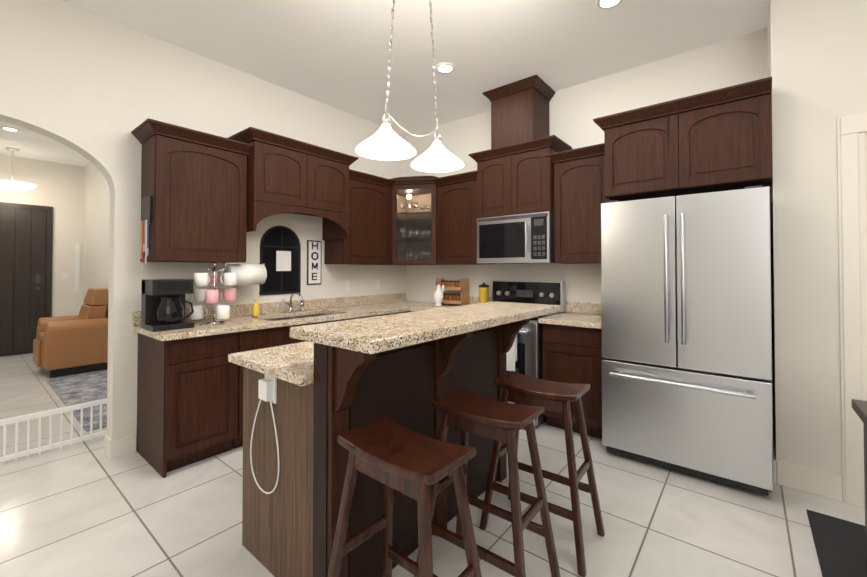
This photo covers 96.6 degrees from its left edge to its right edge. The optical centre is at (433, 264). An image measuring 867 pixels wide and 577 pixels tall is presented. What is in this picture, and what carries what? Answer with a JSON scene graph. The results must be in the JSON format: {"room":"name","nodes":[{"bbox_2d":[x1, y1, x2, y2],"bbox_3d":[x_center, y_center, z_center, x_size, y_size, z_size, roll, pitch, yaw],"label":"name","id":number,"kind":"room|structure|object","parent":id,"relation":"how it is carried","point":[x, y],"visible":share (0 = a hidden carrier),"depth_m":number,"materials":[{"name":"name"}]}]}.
{"room":"kitchen","nodes":[
{"label":"kitchen","id":0,"kind":"room"},
{"bbox_2d":[0,154,84,356],"bbox_3d":[-7.483,-0.148,4.894,0.300,3.060,4.820,-1,-1,39],"label":"wall","id":1,"kind":"structure","parent":0,"point":[59,188],"depth_m":6.33,"materials":[{"name":"white paint"}]},
{"bbox_2d":[0,202,52,356],"bbox_3d":[-6.524,0.230,5.771,0.074,2.330,1.180,-1,-1,39],"label":"entry door","id":2,"kind":"structure","parent":1,"relation":"in","point":[26,240],"depth_m":5.99,"materials":[{"name":"brown wood"}]},
{"bbox_2d":[61,272,67,278],"bbox_3d":[-6.081,0.188,6.361,0.020,0.100,0.073,-1,-1,39],"label":"light switch","id":3,"kind":"object","parent":1,"relation":"attached to","point":[64,275],"depth_m":6.36,"materials":[{"name":"white plastic"}]},
{"bbox_2d":[74,243,79,290],"bbox_3d":[-5.985,0.049,6.481,0.020,0.789,0.063,-1,-1,39],"label":"door chime","id":4,"kind":"object","parent":1,"relation":"attached to","point":[77,246],"depth_m":6.48,"materials":[{"name":"white plastic"}]},
{"bbox_2d":[83,162,109,317],"bbox_3d":[-3.896,-0.146,4.988,5.150,3.060,0.150,-1,-1,39],"label":"wall","id":5,"kind":"structure","parent":0,"point":[96,234],"depth_m":5.99,"materials":[{"name":"white paint"}]},
{"bbox_2d":[0,0,405,450],"bbox_3d":[-2.577,-0.182,2.409,0.150,3.060,7.150,-1,-1,39],"label":"wall","id":6,"kind":"structure","parent":0,"point":[94,89],"depth_m":2.79,"materials":[{"name":"white paint"}]},
{"bbox_2d":[131,118,252,262],"bbox_3d":[-1.794,-0.485,2.944,0.389,0.940,0.744,-1,-1,39],"label":"upper cabinet","id":7,"kind":"object","parent":6,"relation":"attached to","point":[194,184],"visible":1,"depth_m":2.80,"materials":[{"name":"brown wood"}]},
{"bbox_2d":[140,196,151,269],"bbox_3d":[-2.018,-0.213,2.708,0.200,0.510,0.020,-1,-1,39],"label":"magazine rack","id":8,"kind":"object","parent":7,"relation":"hanging from","point":[146,211],"visible":1,"depth_m":2.69,"materials":[{"name":"black plastic"}]},
{"bbox_2d":[222,263,266,284],"bbox_3d":[-1.569,0.083,3.210,0.172,0.180,0.326,-1,-1,39],"label":"paper towel roll","id":9,"kind":"object","parent":7,"relation":"attached to","point":[251,274],"visible":0.81,"depth_m":3.16,"materials":[{"name":"white paper"}]},
{"bbox_2d":[259,226,300,294],"bbox_3d":[-1.444,-0.040,3.665,0.019,0.650,0.410,-1,-1,39],"label":"window","id":10,"kind":"structure","parent":6,"relation":"in","point":[280,252],"depth_m":3.66,"materials":[{"name":"black glass"}]},
{"bbox_2d":[228,127,358,239],"bbox_3d":[-1.260,-0.654,3.533,0.481,0.795,1.069,-1,-1,39],"label":"upper cabinet","id":11,"kind":"object","parent":6,"relation":"attached to","point":[288,175],"visible":0.9,"depth_m":3.34,"materials":[{"name":"brown wood"}]},
{"bbox_2d":[307,240,321,284],"bbox_3d":[-1.216,-0.016,3.946,0.018,0.450,0.165,-1,-1,39],"label":"home sign","id":12,"kind":"object","parent":6,"relation":"attached to","point":[314,257],"visible":1,"depth_m":3.94,"materials":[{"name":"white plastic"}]},
{"bbox_2d":[345,280,349,290],"bbox_3d":[-0.954,0.236,4.274,0.008,0.115,0.070,-1,-1,39],"label":"electrical outlet plate","id":13,"kind":"object","parent":6,"relation":"attached to","point":[347,284],"depth_m":4.27,"materials":[{"name":"white plastic"}]},
{"bbox_2d":[324,169,395,264],"bbox_3d":[-0.804,-0.468,4.165,0.391,0.940,0.729,-1,-1,39],"label":"upper cabinet","id":14,"kind":"object","parent":6,"relation":"attached to","point":[367,241],"visible":0.77,"depth_m":4.07,"materials":[{"name":"brown wood"}]},
{"bbox_2d":[375,279,379,288],"bbox_3d":[-0.670,0.241,4.623,0.008,0.115,0.070,-1,-1,39],"label":"electrical outlet plate","id":15,"kind":"object","parent":6,"relation":"attached to","point":[377,281],"depth_m":4.62,"materials":[{"name":"white plastic"}]},
{"bbox_2d":[0,0,769,166],"bbox_3d":[-2.111,-1.757,2.052,11.950,0.080,7.150,-1,-1,39],"label":"ceiling","id":16,"kind":"structure","parent":0,"point":[333,53],"depth_m":2.96,"materials":[{"name":"white paint"}]},
{"bbox_2d":[0,126,19,131],"bbox_3d":[-5.244,-1.673,4.784,0.168,0.011,0.168,0,-1,30],"label":"recessed light","id":17,"kind":"object","parent":16,"relation":"in","point":[3,127],"depth_m":4.77,"materials":[{"name":"white paint"}]},
{"bbox_2d":[0,147,35,190],"bbox_3d":[-6.096,-1.363,5.588,0.500,0.610,0.500,-1,-1,39],"label":"pendant light","id":18,"kind":"object","parent":16,"relation":"hanging from","point":[11,185],"visible":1,"depth_m":5.53,"materials":[{"name":"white glass"}]},
{"bbox_2d":[355,0,463,171],"bbox_3d":[-0.108,-1.137,2.059,0.660,1.160,0.298,1,-1,-45],"label":"pendant light","id":19,"kind":"object","parent":16,"relation":"hanging from","point":[385,141],"visible":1,"depth_m":2.04,"materials":[{"name":"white glass"}]},
{"bbox_2d":[436,62,454,72],"bbox_3d":[0.102,-1.693,3.340,0.168,0.011,0.168,0,-1,30],"label":"recessed light","id":20,"kind":"object","parent":16,"relation":"in","point":[450,67],"depth_m":3.32,"materials":[{"name":"white paint"}]},
{"bbox_2d":[596,0,622,8],"bbox_3d":[1.142,-1.705,2.495,0.168,0.011,0.168,0,-1,30],"label":"recessed light","id":21,"kind":"object","parent":16,"relation":"in","point":[606,4],"depth_m":2.52,"materials":[{"name":"white paint"}]},
{"bbox_2d":[0,353,864,576],"bbox_3d":[-2.111,1.372,2.009,11.950,0.060,7.150,-1,-1,39],"label":"floor","id":22,"kind":"structure","parent":0,"point":[87,508],"depth_m":2.05,"materials":[{"name":"tile"}]},
{"bbox_2d":[0,398,106,463],"bbox_3d":[-3.009,1.199,2.484,0.024,0.300,1.462,-1,-1,39],"label":"gate","id":23,"kind":"object","parent":22,"relation":"on","point":[16,455],"visible":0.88,"depth_m":2.78,"materials":[{"name":"white plastic"}]},
{"bbox_2d":[33,288,107,377],"bbox_3d":[-4.780,0.860,5.114,0.900,1.050,0.692,-1,-1,39],"label":"recliner","id":24,"kind":"object","parent":22,"relation":"on","point":[69,345],"visible":1,"depth_m":4.87,"materials":[{"name":"brown leather"}]},
{"bbox_2d":[46,370,107,431],"bbox_3d":[-3.505,1.365,4.076,2.280,0.012,0.600,-1,-1,39],"label":"rug","id":25,"kind":"object","parent":22,"relation":"on","point":[79,389],"visible":0.57,"depth_m":4.09,"materials":[{"name":"grey fabric"}]},
{"bbox_2d":[137,332,237,477],"bbox_3d":[-1.774,0.918,2.784,0.597,0.870,0.451,-1,-1,39],"label":"base cabinet","id":26,"kind":"object","parent":22,"relation":"on","point":[187,401],"visible":0.83,"depth_m":2.59,"materials":[{"name":"brown wood"}]},
{"bbox_2d":[232,314,359,448],"bbox_3d":[-1.271,0.926,3.403,0.597,0.872,1.136,-1,-1,39],"label":"base cabinet","id":27,"kind":"object","parent":22,"relation":"on","point":[261,338],"visible":0.15,"depth_m":2.89,"materials":[{"name":"brown wood"}]},
{"bbox_2d":[132,293,435,340],"bbox_3d":[-1.013,0.425,3.689,0.655,0.138,2.872,-1,-1,39],"label":"countertop","id":28,"kind":"structure","parent":27,"relation":"on","point":[241,319],"depth_m":3.44,"materials":[{"name":"stone"}]},
{"bbox_2d":[141,279,193,331],"bbox_3d":[-1.834,0.273,2.669,0.269,0.335,0.240,-1,-1,39],"label":"coffee maker","id":29,"kind":"object","parent":28,"relation":"on","point":[163,301],"visible":1,"depth_m":2.61,"materials":[{"name":"black plastic"}]},
{"bbox_2d":[190,262,236,323],"bbox_3d":[-1.662,0.216,2.934,0.308,0.457,0.307,-1,-1,39],"label":"mug tree","id":30,"kind":"object","parent":28,"relation":"on","point":[221,312],"visible":0.98,"depth_m":2.90,"materials":[{"name":"white ceramic"}]},
{"bbox_2d":[252,299,259,316],"bbox_3d":[-1.527,0.374,3.320,0.058,0.150,0.060,-1,-1,39],"label":"soap bottle","id":31,"kind":"object","parent":28,"relation":"on","point":[255,309],"visible":1,"depth_m":3.30,"materials":[{"name":"yellow plastic"}]},
{"bbox_2d":[281,292,304,311],"bbox_3d":[-1.282,0.358,3.630,0.197,0.192,0.251,-1,-1,39],"label":"faucet","id":32,"kind":"object","parent":28,"relation":"on","point":[302,302],"visible":1,"depth_m":3.63,"materials":[{"name":"silver metal"}]},
{"bbox_2d":[360,311,405,317],"bbox_3d":[-0.713,0.936,4.090,0.597,0.870,0.626,-1,-1,39],"label":"base cabinet","id":33,"kind":"object","parent":22,"relation":"on","point":[383,314],"visible":0.08,"depth_m":3.90,"materials":[{"name":"brown wood"}]},
{"bbox_2d":[242,319,529,576],"bbox_3d":[-0.159,0.830,2.099,0.855,1.032,1.340,-1,-1,39],"label":"kitchen island","id":34,"kind":"object","parent":22,"relation":"on","point":[289,524],"visible":0.69,"depth_m":1.64,"materials":[{"name":"brown wood"}]},
{"bbox_2d":[250,374,278,493],"bbox_3d":[-0.741,0.737,1.684,0.242,0.518,0.040,-1,-1,39],"label":"charger","id":35,"kind":"object","parent":34,"relation":"attached to","point":[267,388],"visible":0.98,"depth_m":1.65,"materials":[{"name":"white plastic"}]},
{"bbox_2d":[228,341,313,385],"bbox_3d":[-0.289,0.454,2.203,0.629,0.037,1.430,-1,-1,39],"label":"island countertop","id":36,"kind":"structure","parent":34,"relation":"on","point":[293,363],"depth_m":1.72,"materials":[{"name":"stone"}]},
{"bbox_2d":[290,301,559,353],"bbox_3d":[0.127,0.290,2.094,0.505,0.044,1.680,-1,-1,39],"label":"bar","id":37,"kind":"object","parent":34,"relation":"on","point":[373,335],"visible":1,"depth_m":1.68,"materials":[{"name":"stone"}]},
{"bbox_2d":[328,417,481,576],"bbox_3d":[-0.096,0.958,1.267,0.519,0.749,0.345,-1,-1,39],"label":"stool","id":38,"kind":"object","parent":22,"relation":"on","point":[390,455],"visible":1,"depth_m":1.24,"materials":[{"name":"brown wood"}]},
{"bbox_2d":[414,388,560,576],"bbox_3d":[0.225,0.963,1.631,0.526,0.749,0.355,-1,-1,39],"label":"stool","id":39,"kind":"object","parent":22,"relation":"on","point":[465,412],"visible":0.85,"depth_m":1.58,"materials":[{"name":"brown wood"}]},
{"bbox_2d":[492,280,564,426],"bbox_3d":[0.729,0.762,3.617,0.750,1.205,0.728,-1,-1,39],"label":"range","id":40,"kind":"object","parent":22,"relation":"on","point":[528,362],"visible":0.38,"depth_m":3.62,"materials":[{"name":"silver metal"}]},
{"bbox_2d":[506,334,516,370],"bbox_3d":[0.615,0.716,3.256,0.180,0.348,0.038,-1,-1,39],"label":"hanging towel","id":41,"kind":"object","parent":40,"relation":"hanging from","point":[511,356],"visible":0.15,"depth_m":3.21,"materials":[{"name":"white fabric"}]},
{"bbox_2d":[479,371,604,576],"bbox_3d":[0.541,0.967,1.941,0.529,0.749,0.360,-1,-1,39],"label":"stool","id":42,"kind":"object","parent":22,"relation":"on","point":[523,389],"visible":0.83,"depth_m":1.90,"materials":[{"name":"brown wood"}]},
{"bbox_2d":[542,324,603,438],"bbox_3d":[1.279,0.925,3.285,0.491,0.870,0.597,-1,-1,39],"label":"base cabinet","id":43,"kind":"object","parent":22,"relation":"on","point":[572,354],"visible":0.56,"depth_m":3.04,"materials":[{"name":"brown wood"}]},
{"bbox_2d":[601,185,772,495],"bbox_3d":[1.768,0.452,2.728,0.910,1.800,0.853,-1,-1,39],"label":"refrigerator","id":44,"kind":"object","parent":22,"relation":"on","point":[686,333],"visible":1,"depth_m":2.40,"materials":[{"name":"grey metal"}]},
{"bbox_2d":[806,509,865,576],"bbox_3d":[2.229,1.329,1.421,1.170,0.010,0.810,-1,-1,39],"label":"doormat","id":45,"kind":"object","parent":22,"relation":"on","point":[840,546],"visible":0.96,"depth_m":1.82,"materials":[{"name":"grey rubber"}]},
{"bbox_2d":[851,399,866,576],"bbox_3d":[1.852,0.953,0.953,0.960,0.750,1.100,-1,-1,39],"label":"table","id":46,"kind":"object","parent":22,"relation":"on","point":[859,407],"visible":1,"depth_m":1.62,"materials":[{"name":"brown wood"}]},
{"bbox_3d":[0.210,0.937,4.154,0.715,0.870,0.597,-1,-1,39],"label":"base cabinet","id":47,"kind":"object","parent":22,"relation":"on","visible":0},
{"bbox_2d":[409,295,601,328],"bbox_3d":[0.703,0.425,3.728,1.963,0.138,0.647,-1,-1,39],"label":"countertop","id":48,"kind":"structure","parent":47,"relation":"on","point":[582,314],"depth_m":3.48,"materials":[{"name":"stone"}]},
{"bbox_2d":[433,283,444,305],"bbox_3d":[0.067,0.333,4.268,0.118,0.260,0.161,-1,-1,39],"label":"rooster figurine","id":49,"kind":"object","parent":48,"relation":"on","point":[438,296],"visible":1,"depth_m":4.22,"materials":[{"name":"white ceramic"}]},
{"bbox_2d":[436,278,468,305],"bbox_3d":[0.214,0.314,4.386,0.360,0.300,0.150,-1,-1,39],"label":"spice rack","id":50,"kind":"object","parent":48,"relation":"on","point":[464,288],"visible":0.9,"depth_m":4.32,"materials":[{"name":"brown wood"}]},
{"bbox_2d":[479,283,488,302],"bbox_3d":[0.531,0.327,4.071,0.106,0.266,0.108,-1,-1,39],"label":"canister","id":51,"kind":"object","parent":48,"relation":"on","point":[483,292],"visible":0.81,"depth_m":4.03,"materials":[{"name":"yellow ceramic"}]},
{"bbox_2d":[406,28,767,311],"bbox_3d":[1.074,-0.161,3.952,3.570,3.060,0.150,-1,-1,39],"label":"wall","id":52,"kind":"structure","parent":0,"point":[575,111],"depth_m":3.59,"materials":[{"name":"white paint"}]},
{"bbox_2d":[390,176,439,264],"bbox_3d":[-0.242,-0.479,4.555,0.770,0.976,0.578,-1,-1,39],"label":"upper cabinet","id":53,"kind":"object","parent":52,"relation":"attached to","point":[414,223],"visible":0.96,"depth_m":4.33,"materials":[{"name":"brown wood"}]},
{"bbox_2d":[433,170,480,264],"bbox_3d":[0.356,-0.468,4.190,0.614,0.940,0.391,-1,-1,39],"label":"upper cabinet","id":54,"kind":"object","parent":52,"relation":"attached to","point":[456,219],"visible":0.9,"depth_m":4.10,"materials":[{"name":"brown wood"}]},
{"bbox_2d":[468,75,571,217],"bbox_3d":[0.834,-1.073,3.776,0.889,1.220,0.439,-1,-1,39],"label":"upper cabinet","id":55,"kind":"object","parent":52,"relation":"attached to","point":[515,175],"visible":0.98,"depth_m":3.62,"materials":[{"name":"brown wood"}]},
{"bbox_2d":[477,211,553,263],"bbox_3d":[0.833,-0.234,3.760,0.750,0.450,0.448,-1,-1,39],"label":"microwave","id":56,"kind":"object","parent":55,"relation":"attached to","point":[527,238],"visible":0.98,"depth_m":3.58,"materials":[{"name":"grey metal"}]},
{"bbox_2d":[544,143,610,263],"bbox_3d":[1.345,-0.491,3.386,0.614,0.965,0.389,-1,-1,39],"label":"upper cabinet","id":57,"kind":"object","parent":52,"relation":"attached to","point":[579,186],"visible":0.69,"depth_m":3.30,"materials":[{"name":"brown wood"}]},
{"bbox_2d":[593,77,772,201],"bbox_3d":[1.804,-0.801,2.843,1.018,0.590,0.659,-1,-1,39],"label":"upper cabinet","id":58,"kind":"object","parent":52,"relation":"attached to","point":[717,140],"visible":1,"depth_m":2.57,"materials":[{"name":"brown wood"}]},
{"bbox_2d":[767,0,866,482],"bbox_3d":[3.445,-0.192,1.717,2.930,3.060,0.630,-1,-1,39],"label":"wall","id":59,"kind":"structure","parent":0,"point":[817,61],"depth_m":2.30,"materials":[{"name":"white paint"}]},
{"bbox_2d":[773,444,779,484],"bbox_3d":[2.251,1.280,2.560,0.022,0.140,0.496,-1,-1,39],"label":"baseboard","id":60,"kind":"structure","parent":59,"relation":"attached to","point":[774,458],"depth_m":2.37,"materials":[{"name":"white paint"}]},
{"bbox_2d":[837,112,866,506],"bbox_3d":[2.792,0.246,1.898,1.120,2.190,0.143,-1,-1,39],"label":"door frame","id":61,"kind":"structure","parent":59,"relation":"attached to","point":[852,175],"depth_m":2.17,"materials":[{"name":"white paint"}]}
]}

